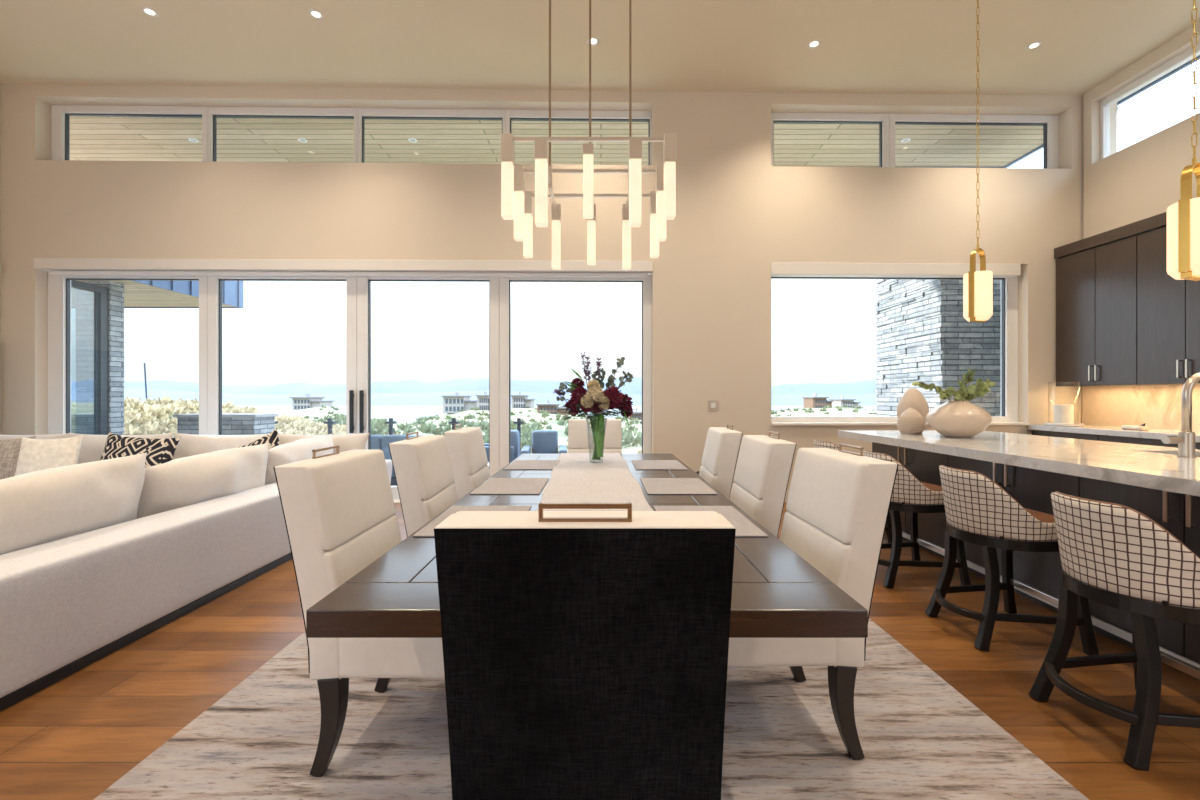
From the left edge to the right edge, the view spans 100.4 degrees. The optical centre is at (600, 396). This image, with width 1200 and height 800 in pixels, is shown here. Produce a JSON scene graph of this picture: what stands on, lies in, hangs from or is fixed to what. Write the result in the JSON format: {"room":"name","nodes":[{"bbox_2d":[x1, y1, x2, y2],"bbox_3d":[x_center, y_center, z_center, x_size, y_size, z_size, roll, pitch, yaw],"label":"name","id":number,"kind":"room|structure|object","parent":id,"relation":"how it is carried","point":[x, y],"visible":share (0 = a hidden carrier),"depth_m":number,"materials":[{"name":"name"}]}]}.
{"room":"dining room","nodes":[
{"label":"dining room","id":0,"kind":"room"},
{"bbox_2d":[0,83,0,434],"bbox_3d":[-7.100,-1.190,0.645,0.300,4.880,10.290,0,0,0],"label":"wall","id":1,"kind":"structure","parent":0,"point":[0,83],"depth_m":5.79,"materials":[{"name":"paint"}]},
{"bbox_2d":[1,84,1082,489],"bbox_3d":[-0.580,-1.190,6.060,13.348,4.880,0.300,0,0,-1],"label":"wall","id":2,"kind":"structure","parent":0,"point":[738,214],"depth_m":5.94,"materials":[{"name":"paint"}]},
{"bbox_2d":[48,271,207,434],"bbox_3d":[-5.633,-0.120,5.994,1.867,2.740,0.090,0,0,-1],"label":"door","id":3,"kind":"structure","parent":2,"relation":"in","point":[59,286],"depth_m":5.95,"materials":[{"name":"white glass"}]},
{"bbox_2d":[51,105,206,160],"bbox_3d":[-5.652,-3.120,6.028,1.830,0.740,0.080,0,0,-1],"label":"window","id":4,"kind":"structure","parent":2,"relation":"in","point":[60,114],"depth_m":5.99,"materials":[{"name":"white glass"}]},
{"bbox_2d":[208,276,356,434],"bbox_3d":[-3.814,-0.120,6.014,1.764,2.740,0.146,0,0,0],"label":"door","id":5,"kind":"structure","parent":2,"relation":"in","point":[214,282],"depth_m":6.00,"materials":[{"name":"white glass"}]},
{"bbox_2d":[207,107,357,162],"bbox_3d":[-3.840,-3.120,6.061,1.794,0.740,0.080,0,0,-1],"label":"window","id":6,"kind":"structure","parent":2,"relation":"in","point":[213,113],"depth_m":6.03,"materials":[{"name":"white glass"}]},
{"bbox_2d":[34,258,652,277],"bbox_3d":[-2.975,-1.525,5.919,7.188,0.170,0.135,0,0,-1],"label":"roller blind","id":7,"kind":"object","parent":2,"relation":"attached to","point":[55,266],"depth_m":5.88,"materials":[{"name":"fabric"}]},
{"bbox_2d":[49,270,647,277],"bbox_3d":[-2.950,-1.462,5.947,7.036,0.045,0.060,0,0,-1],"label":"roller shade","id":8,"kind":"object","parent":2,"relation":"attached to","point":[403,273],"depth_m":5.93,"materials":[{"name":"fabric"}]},
{"bbox_2d":[357,276,498,499],"bbox_3d":[-2.079,-0.120,6.030,1.700,2.740,0.145,0,0,-1],"label":"door","id":9,"kind":"structure","parent":2,"relation":"in","point":[363,282],"depth_m":6.03,"materials":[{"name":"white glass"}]},
{"bbox_2d":[358,108,505,162],"bbox_3d":[-2.048,-3.120,6.093,1.789,0.740,0.080,0,0,-1],"label":"window","id":10,"kind":"structure","parent":2,"relation":"in","point":[363,113],"depth_m":6.06,"materials":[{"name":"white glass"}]},
{"bbox_2d":[70,116,1042,166],"bbox_3d":[-1.220,-3.775,1.575,15.560,0.050,13.150,0,0,0],"label":"wood soffit","id":11,"kind":"structure","parent":2,"relation":"attached to","point":[91,138],"depth_m":7.40,"materials":[{"name":"brown wood"}]},
{"bbox_2d":[499,274,651,469],"bbox_3d":[-0.305,-0.120,6.090,1.842,2.740,0.090,0,0,-1],"label":"door","id":12,"kind":"structure","parent":2,"relation":"in","point":[504,282],"depth_m":6.06,"materials":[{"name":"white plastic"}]},
{"bbox_2d":[506,110,650,164],"bbox_3d":[-0.268,-3.120,6.125,1.769,0.740,0.080,0,0,-1],"label":"window","id":13,"kind":"structure","parent":2,"relation":"in","point":[511,115],"depth_m":6.09,"materials":[{"name":"white plastic"}]},
{"bbox_2d":[771,112,888,166],"bbox_3d":[2.787,-3.120,6.180,1.524,0.740,0.080,0,0,-1],"label":"window","id":14,"kind":"structure","parent":2,"relation":"in","point":[882,120],"depth_m":6.15,"materials":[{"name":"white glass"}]},
{"bbox_2d":[771,276,1017,421],"bbox_3d":[3.580,-0.644,6.174,3.110,1.909,0.100,0,0,-1],"label":"window","id":15,"kind":"structure","parent":2,"relation":"in","point":[1009,286],"depth_m":6.15,"materials":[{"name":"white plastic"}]},
{"bbox_2d":[771,263,1020,277],"bbox_3d":[3.531,-1.530,6.038,3.014,0.140,0.132,0,0,-1],"label":"trim","id":16,"kind":"structure","parent":2,"relation":"attached to","point":[934,270],"depth_m":5.97,"materials":[{"name":"paint"}]},
{"bbox_2d":[771,422,1029,425],"bbox_3d":[3.580,0.325,6.089,3.105,0.030,0.270,0,0,-1],"label":"trim","id":17,"kind":"structure","parent":2,"relation":"attached to","point":[772,423],"depth_m":5.95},
{"bbox_2d":[889,114,1058,168],"bbox_3d":[4.611,-3.120,6.213,2.123,0.740,0.080,0,0,-1],"label":"window","id":18,"kind":"structure","parent":2,"relation":"in","point":[1050,123],"depth_m":6.19,"materials":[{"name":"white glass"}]},
{"bbox_2d":[931,55,1199,167],"bbox_3d":[-1.200,-3.910,1.590,15.600,0.380,13.180,0,0,0],"label":"trim","id":19,"kind":"structure","parent":2,"relation":"attached to","point":[1188,63],"depth_m":6.17,"materials":[{"name":"metal"}]},
{"bbox_2d":[0,0,1199,95],"bbox_3d":[-0.930,-3.705,0.625,14.040,0.150,10.850,0,0,0],"label":"ceiling","id":20,"kind":"structure","parent":0,"point":[866,46],"depth_m":5.12,"materials":[{"name":"paint"}]},
{"bbox_2d":[141,6,158,16],"bbox_3d":[-4.250,-3.627,4.710,0.126,0.006,0.126,0,0,0],"label":"recessed light","id":21,"kind":"object","parent":20,"relation":"in","point":[146,10],"visible":1,"depth_m":4.71,"materials":[{"name":"beige"}]},
{"bbox_2d":[308,9,323,18],"bbox_3d":[-2.700,-3.627,4.740,0.126,0.006,0.126,0,0,0],"label":"recessed light","id":22,"kind":"object","parent":20,"relation":"in","point":[314,13],"visible":1,"depth_m":4.74,"materials":[{"name":"beige"}]},
{"bbox_2d":[501,0,675,269],"bbox_3d":[-0.060,-2.217,2.759,0.841,2.824,0.838,0,0,0],"label":"chandelier","id":23,"kind":"object","parent":20,"relation":"hanging from","point":[516,203],"visible":1,"depth_m":2.73,"materials":[{"name":"glass"}]},
{"bbox_2d":[963,0,992,322],"bbox_3d":[3.045,-2.133,4.040,0.190,3.054,0.190,0,0,23],"label":"pendant lamp","id":24,"kind":"object","parent":20,"relation":"hanging from","point":[977,285],"visible":1,"depth_m":3.99,"materials":[{"name":"gold metal"}]},
{"bbox_2d":[1167,0,1199,280],"bbox_3d":[3.050,-2.133,2.570,0.199,3.054,0.190,0,0,-20],"label":"pendant lamp","id":25,"kind":"object","parent":20,"relation":"hanging from","point":[1183,217],"visible":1,"depth_m":2.55,"materials":[{"name":"gold"}]},
{"bbox_2d":[0,502,1199,799],"bbox_3d":[-0.930,1.350,0.750,14.040,0.200,11.100,0,0,0],"label":"floor","id":26,"kind":"structure","parent":0,"point":[73,738],"depth_m":2.12,"materials":[{"name":"brown wood"}]},
{"bbox_2d":[0,433,391,710],"bbox_3d":[-4.425,0.794,3.175,4.204,0.912,4.850,0,0,0],"label":"sectional sofa","id":27,"kind":"object","parent":26,"relation":"on","point":[97,557],"visible":0.73,"depth_m":2.62,"materials":[{"name":"fabric"}]},
{"bbox_2d":[0,436,35,479],"bbox_3d":[-5.638,0.592,4.634,0.574,0.467,0.206,0,0,-10],"label":"throw pillow","id":28,"kind":"object","parent":27,"relation":"on","point":[9,448],"visible":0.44,"depth_m":4.62,"materials":[{"name":"grey fabric"}]},
{"bbox_2d":[0,433,69,439],"bbox_3d":[-6.030,0.603,5.196,0.998,0.466,0.282,0,-10,0],"label":"cushion","id":29,"kind":"object","parent":27,"relation":"on","point":[55,436],"depth_m":5.17,"materials":[{"name":"fabric"}]},
{"bbox_2d":[15,435,82,475],"bbox_3d":[-5.165,0.592,4.675,0.523,0.475,0.199,0,0,-9],"label":"throw pillow","id":30,"kind":"object","parent":27,"relation":"on","point":[34,454],"visible":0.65,"depth_m":4.63,"materials":[{"name":"fabric"}]},
{"bbox_2d":[0,453,146,554],"bbox_3d":[-2.788,0.602,2.488,0.316,0.481,1.140,11,3,-3],"label":"cushion","id":31,"kind":"object","parent":27,"relation":"on","point":[47,506],"depth_m":2.50,"materials":[{"name":"fabric"}]},
{"bbox_2d":[69,433,174,463],"bbox_3d":[-5.020,0.603,5.197,1.120,0.466,0.288,0,-10,0],"label":"cushion","id":32,"kind":"object","parent":27,"relation":"on","point":[92,446],"depth_m":5.10,"materials":[{"name":"fabric"}]},
{"bbox_2d":[100,432,180,467],"bbox_3d":[-4.513,0.594,4.860,0.815,0.493,0.206,0,0,6],"label":"throw pillow","id":33,"kind":"object","parent":27,"relation":"on","point":[159,451],"visible":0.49,"depth_m":4.82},
{"bbox_2d":[137,443,268,518],"bbox_3d":[-2.773,0.619,3.560,0.344,0.452,1.140,12,3,0],"label":"cushion","id":34,"kind":"object","parent":27,"relation":"on","point":[174,485],"depth_m":3.33,"materials":[{"name":"fabric"}]},
{"bbox_2d":[173,433,266,459],"bbox_3d":[-3.920,0.603,5.199,1.099,0.466,0.287,0,-10,0],"label":"cushion","id":35,"kind":"object","parent":27,"relation":"on","point":[188,444],"depth_m":5.12,"materials":[{"name":"fabric"}]},
{"bbox_2d":[238,428,279,449],"bbox_3d":[-3.439,0.614,5.040,0.647,0.606,0.182,0,0,7],"label":"throw pillow","id":36,"kind":"object","parent":27,"relation":"on","point":[272,438],"visible":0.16,"depth_m":5.03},
{"bbox_2d":[265,434,333,484],"bbox_3d":[-2.776,0.622,4.592,0.333,0.447,1.099,13,2,-4],"label":"cushion","id":37,"kind":"object","parent":27,"relation":"on","point":[301,449],"depth_m":4.34,"materials":[{"name":"fabric"}]},
{"bbox_2d":[278,433,368,452],"bbox_3d":[-2.920,0.603,5.195,0.998,0.466,0.287,0,-10,0],"label":"cushion","id":38,"kind":"object","parent":27,"relation":"on","point":[352,441],"depth_m":5.16,"materials":[{"name":"fabric"}]},
{"bbox_2d":[93,618,1088,799],"bbox_3d":[-0.030,1.242,2.720,3.060,0.016,4.300,0,0,0],"label":"area rug","id":39,"kind":"object","parent":26,"relation":"on","point":[920,738],"visible":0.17,"depth_m":1.78,"materials":[{"name":"carpet"}]},
{"bbox_2d":[273,445,444,776],"bbox_3d":[-0.714,0.715,1.875,0.688,1.051,0.534,0,0,0],"label":"dining chair","id":40,"kind":"object","parent":39,"relation":"on","point":[338,508],"visible":0.6,"depth_m":1.61,"materials":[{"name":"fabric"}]},
{"bbox_2d":[388,431,457,536],"bbox_3d":[-0.689,0.715,2.678,0.688,1.051,0.534,0,0,-2],"label":"dining chair","id":41,"kind":"object","parent":39,"relation":"on","point":[422,467],"visible":0.44,"depth_m":2.42,"materials":[{"name":"fabric"}]},
{"bbox_2d":[444,424,490,499],"bbox_3d":[-0.669,0.715,3.458,0.688,1.051,0.534,0,0,-2],"label":"dining chair","id":42,"kind":"object","parent":39,"relation":"on","point":[466,447],"visible":0.41,"depth_m":3.19,"materials":[{"name":"fabric"}]},
{"bbox_2d":[434,503,735,799],"bbox_3d":[-0.028,0.715,1.206,0.534,1.051,0.688,0,0,0],"label":"dining chair","id":43,"kind":"object","parent":39,"relation":"on","point":[585,653],"visible":1,"depth_m":0.91,"materials":[{"name":"fabric"}]},
{"bbox_2d":[306,454,867,637],"bbox_3d":[-0.032,0.862,2.740,1.294,0.744,3.180,0,0,0],"label":"dining table","id":44,"kind":"object","parent":39,"relation":"on","point":[777,593],"visible":0.28,"depth_m":1.25,"materials":[{"name":"brown wood"}]},
{"bbox_2d":[413,506,530,536],"bbox_3d":[-0.485,0.487,1.990,0.350,0.005,0.480,0,0,0],"label":"placemat","id":45,"kind":"object","parent":44,"relation":"on","point":[428,530],"visible":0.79,"depth_m":2.13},
{"bbox_2d":[470,478,548,493],"bbox_3d":[-0.485,0.487,2.750,0.350,0.005,0.480,0,0,0],"label":"placemat","id":46,"kind":"object","parent":44,"relation":"on","point":[493,485],"visible":1,"depth_m":2.71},
{"bbox_2d":[503,460,559,469],"bbox_3d":[-0.485,0.487,3.600,0.350,0.005,0.480,0,0,0],"label":"placemat","id":47,"kind":"object","parent":44,"relation":"on","point":[517,464],"visible":1,"depth_m":3.54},
{"bbox_2d":[536,453,652,510],"bbox_3d":[-0.052,0.480,3.033,0.524,0.017,2.603,0,0,-2],"label":"table runner","id":48,"kind":"object","parent":44,"relation":"on","point":[576,479],"visible":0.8,"depth_m":2.81,"materials":[{"name":"fabric"}]},
{"bbox_2d":[586,418,606,461],"bbox_3d":[-0.035,0.319,3.710,0.160,0.325,0.160,0,0,0],"label":"glass vase","id":49,"kind":"object","parent":48,"relation":"on","point":[586,418],"visible":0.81,"depth_m":3.70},
{"bbox_2d":[553,352,633,459],"bbox_3d":[-0.051,0.073,3.713,0.570,0.783,0.420,0,0,0],"label":"flower bouquet","id":50,"kind":"object","parent":49,"relation":"in","point":[596,401],"visible":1,"depth_m":3.67,"materials":[{"name":"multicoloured plant"}]},
{"bbox_2d":[632,460,687,469],"bbox_3d":[0.410,0.487,3.600,0.350,0.005,0.480,0,0,0],"label":"placemat","id":51,"kind":"object","parent":44,"relation":"on","point":[638,464],"visible":1,"depth_m":3.54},
{"bbox_2d":[640,478,716,493],"bbox_3d":[0.410,0.487,2.750,0.350,0.005,0.480,0,0,0],"label":"placemat","id":52,"kind":"object","parent":44,"relation":"on","point":[652,485],"visible":1,"depth_m":2.71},
{"bbox_2d":[654,506,767,536],"bbox_3d":[0.410,0.487,1.990,0.350,0.005,0.480,0,0,0],"label":"placemat","id":53,"kind":"object","parent":44,"relation":"on","point":[744,527],"visible":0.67,"depth_m":2.03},
{"bbox_2d":[568,418,621,453],"bbox_3d":[-0.060,0.715,4.689,0.534,1.051,0.688,0,0,0],"label":"dining chair","id":54,"kind":"object","parent":39,"relation":"on","point":[578,442],"visible":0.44,"depth_m":4.87,"materials":[{"name":"fabric"}]},
{"bbox_2d":[699,424,742,498],"bbox_3d":[0.569,0.715,3.446,0.688,1.051,0.534,0,0,3],"label":"dining chair","id":55,"kind":"object","parent":39,"relation":"on","point":[722,444],"visible":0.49,"depth_m":3.17,"materials":[{"name":"fabric"}]},
{"bbox_2d":[730,431,795,537],"bbox_3d":[0.614,0.715,2.698,0.688,1.051,0.534,0,0,2],"label":"dining chair","id":56,"kind":"object","parent":39,"relation":"on","point":[764,463],"visible":0.46,"depth_m":2.43,"materials":[{"name":"fabric"}]},
{"bbox_2d":[728,443,898,759],"bbox_3d":[0.659,0.715,1.946,0.688,1.051,0.534,0,0,-1],"label":"dining chair","id":57,"kind":"object","parent":39,"relation":"on","point":[838,504],"visible":0.6,"depth_m":1.69,"materials":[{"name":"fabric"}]},
{"bbox_2d":[814,439,891,542],"bbox_3d":[2.135,0.818,4.359,0.575,0.882,0.518,0,0,-4],"label":"bar stool","id":58,"kind":"object","parent":26,"relation":"on","point":[817,443],"visible":0.08,"depth_m":4.17,"materials":[{"name":"fabric"}]},
{"bbox_2d":[863,450,970,588],"bbox_3d":[2.104,0.818,3.479,0.575,0.882,0.518,0,0,-3],"label":"bar stool","id":59,"kind":"object","parent":26,"relation":"on","point":[911,495],"visible":0.48,"depth_m":3.28,"materials":[{"name":"fabric"}]},
{"bbox_2d":[925,465,1098,655],"bbox_3d":[2.114,0.818,2.665,0.575,0.882,0.518,0,0,0],"label":"bar stool","id":60,"kind":"object","parent":26,"relation":"on","point":[979,511],"visible":0.91,"depth_m":2.51,"materials":[{"name":"fabric"}]},
{"bbox_2d":[872,442,1199,668],"bbox_3d":[3.122,0.821,2.775,1.116,0.858,4.050,0,0,0],"label":"kitchen island","id":61,"kind":"object","parent":26,"relation":"on","point":[1178,513],"visible":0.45,"depth_m":2.88,"materials":[{"name":"brown wood"}]},
{"bbox_2d":[838,430,1199,496],"bbox_3d":[3.047,0.360,2.770,1.405,0.060,4.340,0,0,0],"label":"island countertop","id":62,"kind":"structure","parent":61,"relation":"on","point":[1147,466],"depth_m":2.97,"materials":[{"name":"stone"}]},
{"bbox_2d":[897,405,924,434],"bbox_3d":[2.765,0.199,4.461,0.218,0.262,0.217,0,0,18],"label":"vase","id":63,"kind":"object","parent":62,"relation":"on","point":[910,421],"visible":1,"depth_m":4.39,"materials":[{"name":"ceramic"}]},
{"bbox_2d":[896,388,928,424],"bbox_3d":[2.930,0.125,4.700,0.264,0.410,0.264,0,0,0],"label":"vase","id":64,"kind":"object","parent":62,"relation":"on","point":[912,396],"visible":0.62,"depth_m":4.62,"materials":[{"name":"ceramic"}]},
{"bbox_2d":[925,400,991,437],"bbox_3d":[2.940,0.179,4.120,0.450,0.302,0.450,0,0,0],"label":"round vase","id":65,"kind":"object","parent":62,"relation":"on","point":[952,418],"visible":1,"depth_m":3.99,"materials":[{"name":"beige ceramic"}]},
{"bbox_2d":[912,382,950,399],"bbox_3d":[2.757,0.002,4.146,0.370,0.260,0.096,0,0,0],"label":"branch","id":66,"kind":"object","parent":65,"relation":"in","point":[923,385],"visible":0.76,"depth_m":4.13,"materials":[{"name":"green plant"}]},
{"bbox_2d":[940,386,965,401],"bbox_3d":[2.847,0.022,4.059,0.193,0.218,0.128,0,0,0],"label":"branch","id":67,"kind":"object","parent":65,"relation":"in","point":[950,390],"visible":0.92,"depth_m":4.05,"materials":[{"name":"green plant"}]},
{"bbox_2d":[957,369,975,399],"bbox_3d":[3.016,-0.053,4.147,0.172,0.368,0.117,0,0,-28],"label":"branch","id":68,"kind":"object","parent":65,"relation":"in","point":[969,374],"visible":0.67,"depth_m":4.15,"materials":[{"name":"green plant"}]},
{"bbox_2d":[958,385,975,400],"bbox_3d":[2.944,0.015,4.058,0.098,0.232,0.149,0,0,-28],"label":"branch","id":69,"kind":"object","parent":65,"relation":"in","point":[970,389],"visible":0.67,"depth_m":4.04,"materials":[{"name":"green plant"}]},
{"bbox_2d":[967,384,992,400],"bbox_3d":[3.046,0.012,4.069,0.227,0.239,0.112,0,0,45],"label":"branch","id":70,"kind":"object","parent":65,"relation":"in","point":[983,390],"visible":0.85,"depth_m":4.03,"materials":[{"name":"green plant"}]},
{"bbox_2d":[965,378,995,398],"bbox_3d":[3.089,-0.013,4.119,0.304,0.289,0.098,0,0,0],"label":"branch","id":71,"kind":"object","parent":65,"relation":"in","point":[979,382],"visible":0.5,"depth_m":4.11,"materials":[{"name":"green plant"}]},
{"bbox_2d":[1161,372,1199,457],"bbox_3d":[3.282,0.093,2.745,0.364,0.474,0.072,0,0,0],"label":"faucet","id":72,"kind":"object","parent":62,"relation":"on","point":[1185,439],"visible":1,"depth_m":2.73,"materials":[{"name":"silver metal"}]},
{"bbox_2d":[1029,491,1199,770],"bbox_3d":[2.039,0.818,1.880,0.575,0.882,0.518,0,0,0],"label":"bar stool","id":73,"kind":"object","parent":26,"relation":"on","point":[1114,555],"visible":1,"depth_m":1.75,"materials":[{"name":"fabric"}]},
{"bbox_2d":[1032,430,1199,449],"bbox_3d":[5.468,0.822,3.495,0.635,0.857,4.990,0,0,0],"label":"base cabinet","id":74,"kind":"object","parent":26,"relation":"on","point":[1143,441],"visible":0.12,"depth_m":5.07,"materials":[{"name":"brown wood"}]},
{"bbox_2d":[1028,425,1199,442],"bbox_3d":[5.454,0.360,3.500,0.668,0.060,5.000,0,0,0],"label":"countertop","id":75,"kind":"structure","parent":74,"relation":"on","point":[1151,433],"depth_m":5.08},
{"bbox_2d":[1044,422,1083,426],"bbox_3d":[5.310,0.314,5.740,0.340,0.032,0.340,0,0,0],"label":"tray","id":76,"kind":"object","parent":75,"relation":"on","point":[1045,423],"visible":0.86,"depth_m":5.64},
{"bbox_2d":[1054,404,1073,423],"bbox_3d":[5.330,0.192,5.760,0.168,0.235,0.168,0,0,0],"label":"pillar candle","id":77,"kind":"object","parent":76,"relation":"on","point":[1063,413],"visible":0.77,"depth_m":5.69,"materials":[{"name":"wax"}]},
{"bbox_2d":[1121,423,1149,429],"bbox_3d":[5.360,0.292,5.020,0.100,0.075,0.200,0,0,0],"label":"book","id":78,"kind":"object","parent":75,"relation":"on","point":[1127,427],"visible":0.99,"depth_m":4.98,"materials":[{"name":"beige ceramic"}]},
{"bbox_2d":[1083,22,1199,386],"bbox_3d":[5.940,-1.190,0.750,0.300,4.880,10.500,0,0,0],"label":"wall","id":79,"kind":"structure","parent":0,"point":[1139,181],"depth_m":5.44,"materials":[{"name":"paint"}]},
{"bbox_2d":[1056,234,1138,386],"bbox_3d":[5.601,-0.890,5.541,0.373,1.530,0.908,0,0,0],"label":"upper cabinet","id":80,"kind":"object","parent":79,"relation":"attached to","point":[1096,288],"visible":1,"depth_m":5.48,"materials":[{"name":"brown wood"}]},
{"bbox_2d":[1082,384,1199,430],"bbox_3d":[5.782,0.104,3.500,0.014,0.452,5.000,0,0,0],"label":"backsplash","id":81,"kind":"structure","parent":79,"relation":"attached to","point":[1157,406],"depth_m":5.37,"materials":[{"name":"stone"}]},
{"bbox_2d":[1100,43,1199,159],"bbox_3d":[5.930,-3.120,4.150,0.080,0.740,3.500,0,0,0],"label":"window","id":82,"kind":"structure","parent":79,"relation":"in","point":[1187,55],"depth_m":5.59,"materials":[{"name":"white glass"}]},
{"bbox_2d":[1137,226,1199,384],"bbox_3d":[5.601,-0.890,4.662,0.373,1.530,0.845,0,0,0],"label":"upper cabinet","id":83,"kind":"object","parent":79,"relation":"attached to","point":[1168,308],"visible":0.92,"depth_m":4.84,"materials":[{"name":"brown wood"}]},
{"bbox_3d":[5.600,-0.890,3.819,0.373,1.530,0.838,0,0,0],"label":"upper cabinet","id":84,"kind":"object","parent":79,"relation":"attached to","visible":0},
{"bbox_2d":[1054,212,1166,258],"bbox_3d":[5.609,-1.718,4.689,0.357,0.123,2.617,0,0,0],"label":"crown molding","id":85,"kind":"structure","parent":84,"relation":"on","point":[1160,220],"depth_m":5.30,"materials":[{"name":"brown wood"}]},
{"label":"outside","id":86,"kind":"structure","parent":0,"visible":0},
{"bbox_3d":[-2.000,1.410,7.855,20.000,0.120,3.090,0,0,0],"label":"deck","id":87,"kind":"object","parent":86,"visible":0},
{"bbox_2d":[71,280,243,434],"bbox_3d":[-8.572,-0.650,7.900,3.655,4.000,3.140,0,0,0],"label":"house wing","id":88,"kind":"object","parent":87,"relation":"on","point":[99,305],"visible":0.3,"depth_m":7.33,"materials":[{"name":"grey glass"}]},
{"bbox_2d":[173,413,277,434],"bbox_3d":[-6.200,0.815,8.300,1.320,1.070,0.580,0,0,0],"label":"stone planter","id":89,"kind":"object","parent":87,"relation":"on","point":[232,423],"visible":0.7,"depth_m":8.05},
{"bbox_2d":[371,435,422,485],"bbox_3d":[-3.375,0.940,7.280,2.250,0.820,0.840,0,0,0],"label":"outdoor sofa","id":90,"kind":"object","parent":87,"relation":"on","point":[378,442],"visible":0.02,"depth_m":6.88,"materials":[{"name":"fabric"}]},
{"bbox_2d":[371,435,381,449],"bbox_3d":[-3.375,0.750,6.970,0.653,0.440,0.220,0,0,0],"label":"cushion","id":91,"kind":"object","parent":90,"relation":"on","point":[376,440],"depth_m":6.88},
{"bbox_2d":[381,435,422,466],"bbox_3d":[-2.712,0.750,6.970,0.653,0.440,0.220,0,0,0],"label":"cushion","id":92,"kind":"object","parent":90,"relation":"on","point":[386,439],"depth_m":6.87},
{"bbox_2d":[484,430,519,461],"bbox_3d":[-1.730,0.940,8.000,0.840,0.820,0.600,0,0,0],"label":"armchair","id":93,"kind":"object","parent":87,"relation":"on","point":[515,436],"visible":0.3,"depth_m":7.84,"materials":[{"name":"fabric"}]},
{"bbox_2d":[511,430,519,457],"bbox_3d":[-1.420,0.750,8.000,0.220,0.440,0.330,0,0,0],"label":"cushion","id":94,"kind":"object","parent":93,"relation":"on","point":[515,436],"depth_m":7.86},
{"bbox_2d":[520,430,566,454],"bbox_3d":[-0.862,0.940,7.620,0.680,0.820,0.840,0,0,-5],"label":"armchair","id":95,"kind":"object","parent":87,"relation":"on","point":[543,441],"visible":0.4,"depth_m":7.82,"materials":[{"name":"fabric"}]},
{"bbox_2d":[532,430,557,453],"bbox_3d":[-0.889,0.750,7.929,0.410,0.440,0.220,0,0,-5],"label":"cushion","id":96,"kind":"object","parent":95,"relation":"on","point":[543,441],"depth_m":7.83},
{"bbox_2d":[875,279,1000,415],"bbox_3d":[5.423,-0.890,7.473,1.355,4.480,2.346,0,0,0],"label":"stone pier","id":97,"kind":"structure","parent":87,"relation":"on","point":[924,335],"depth_m":7.22,"materials":[{"name":"grey stone"}]},
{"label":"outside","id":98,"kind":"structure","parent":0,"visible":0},
{"bbox_2d":[75,407,876,453],"bbox_3d":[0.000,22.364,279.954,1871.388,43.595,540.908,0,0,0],"label":"ground","id":99,"kind":"structure","parent":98,"point":[847,411],"depth_m":126.80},
{"bbox_2d":[290,394,333,409],"bbox_3d":[-101.728,1.728,176.300,9.600,5.800,10.600,0,0,0],"label":"house","id":100,"kind":"structure","parent":99,"relation":"on","point":[298,403],"depth_m":171.99,"materials":[{"name":"paint"}]},
{"bbox_2d":[71,395,641,459],"bbox_3d":[-20.785,1.645,24.016,46.685,3.503,21.227,0,0,0],"label":"scrub","id":101,"kind":"object","parent":99,"relation":"on","point":[148,414],"visible":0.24,"depth_m":23.71,"materials":[{"name":"plant"}]},
{"bbox_2d":[441,392,476,412],"bbox_3d":[-47.816,1.868,172.300,11.100,7.100,10.600,0,0,0],"label":"house","id":102,"kind":"structure","parent":99,"relation":"on","point":[451,404],"depth_m":168.00,"materials":[{"name":"paint"}]},
{"bbox_2d":[475,391,488,409],"bbox_3d":[-37.516,1.463,166.300,5.850,6.600,10.600,0,0,0],"label":"house","id":103,"kind":"structure","parent":99,"relation":"on","point":[482,400],"depth_m":162.00,"materials":[{"name":"paint"}]},
{"bbox_2d":[511,392,534,407],"bbox_3d":[-27.768,1.230,178.300,7.350,6.100,10.600,0,0,0],"label":"house","id":104,"kind":"structure","parent":99,"relation":"on","point":[518,401],"depth_m":174.01,"materials":[{"name":"paint"}]},
{"bbox_2d":[536,400,567,415],"bbox_3d":[-15.360,3.576,160.300,9.600,5.200,10.600,0,0,0],"label":"house","id":105,"kind":"structure","parent":99,"relation":"on","point":[550,408],"depth_m":155.99,"materials":[{"name":"paint"}]},
{"bbox_2d":[302,404,876,447],"bbox_3d":[20.637,6.751,110.231,235.929,11.188,161.485,0,0,0],"label":"scrub","id":106,"kind":"object","parent":99,"relation":"on","point":[379,424],"visible":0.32,"depth_m":59.60,"materials":[{"name":"plant"}]},
{"bbox_2d":[801,393,833,407],"bbox_3d":[74.648,1.664,172.300,7.350,5.800,10.600,0,0,0],"label":"house","id":107,"kind":"structure","parent":99,"relation":"on","point":[808,402],"depth_m":168.21,"materials":[{"name":"paint"}]},
{"bbox_2d":[828,396,860,407],"bbox_3d":[87.840,1.987,180.300,7.350,4.800,10.600,0,0,0],"label":"house","id":108,"kind":"structure","parent":99,"relation":"on","point":[840,402],"depth_m":176.19,"materials":[{"name":"paint"}]},
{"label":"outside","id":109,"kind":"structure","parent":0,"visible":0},
{"bbox_2d":[71,389,876,404],"bbox_3d":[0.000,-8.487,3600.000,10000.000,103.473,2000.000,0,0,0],"label":"foothills","id":110,"kind":"structure","parent":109,"point":[431,398],"depth_m":2979.38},
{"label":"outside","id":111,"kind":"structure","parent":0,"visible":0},
{"bbox_2d":[71,377,875,394],"bbox_3d":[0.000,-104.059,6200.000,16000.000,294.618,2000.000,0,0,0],"label":"mountains","id":112,"kind":"structure","parent":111,"point":[634,387],"depth_m":5681.55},
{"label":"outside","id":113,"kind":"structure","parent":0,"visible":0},
{"bbox_2d":[235,405,876,421],"bbox_3d":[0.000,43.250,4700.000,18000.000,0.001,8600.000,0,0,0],"label":"valley","id":114,"kind":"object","parent":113,"point":[399,413],"depth_m":1730.24,"materials":[{"name":"white"}]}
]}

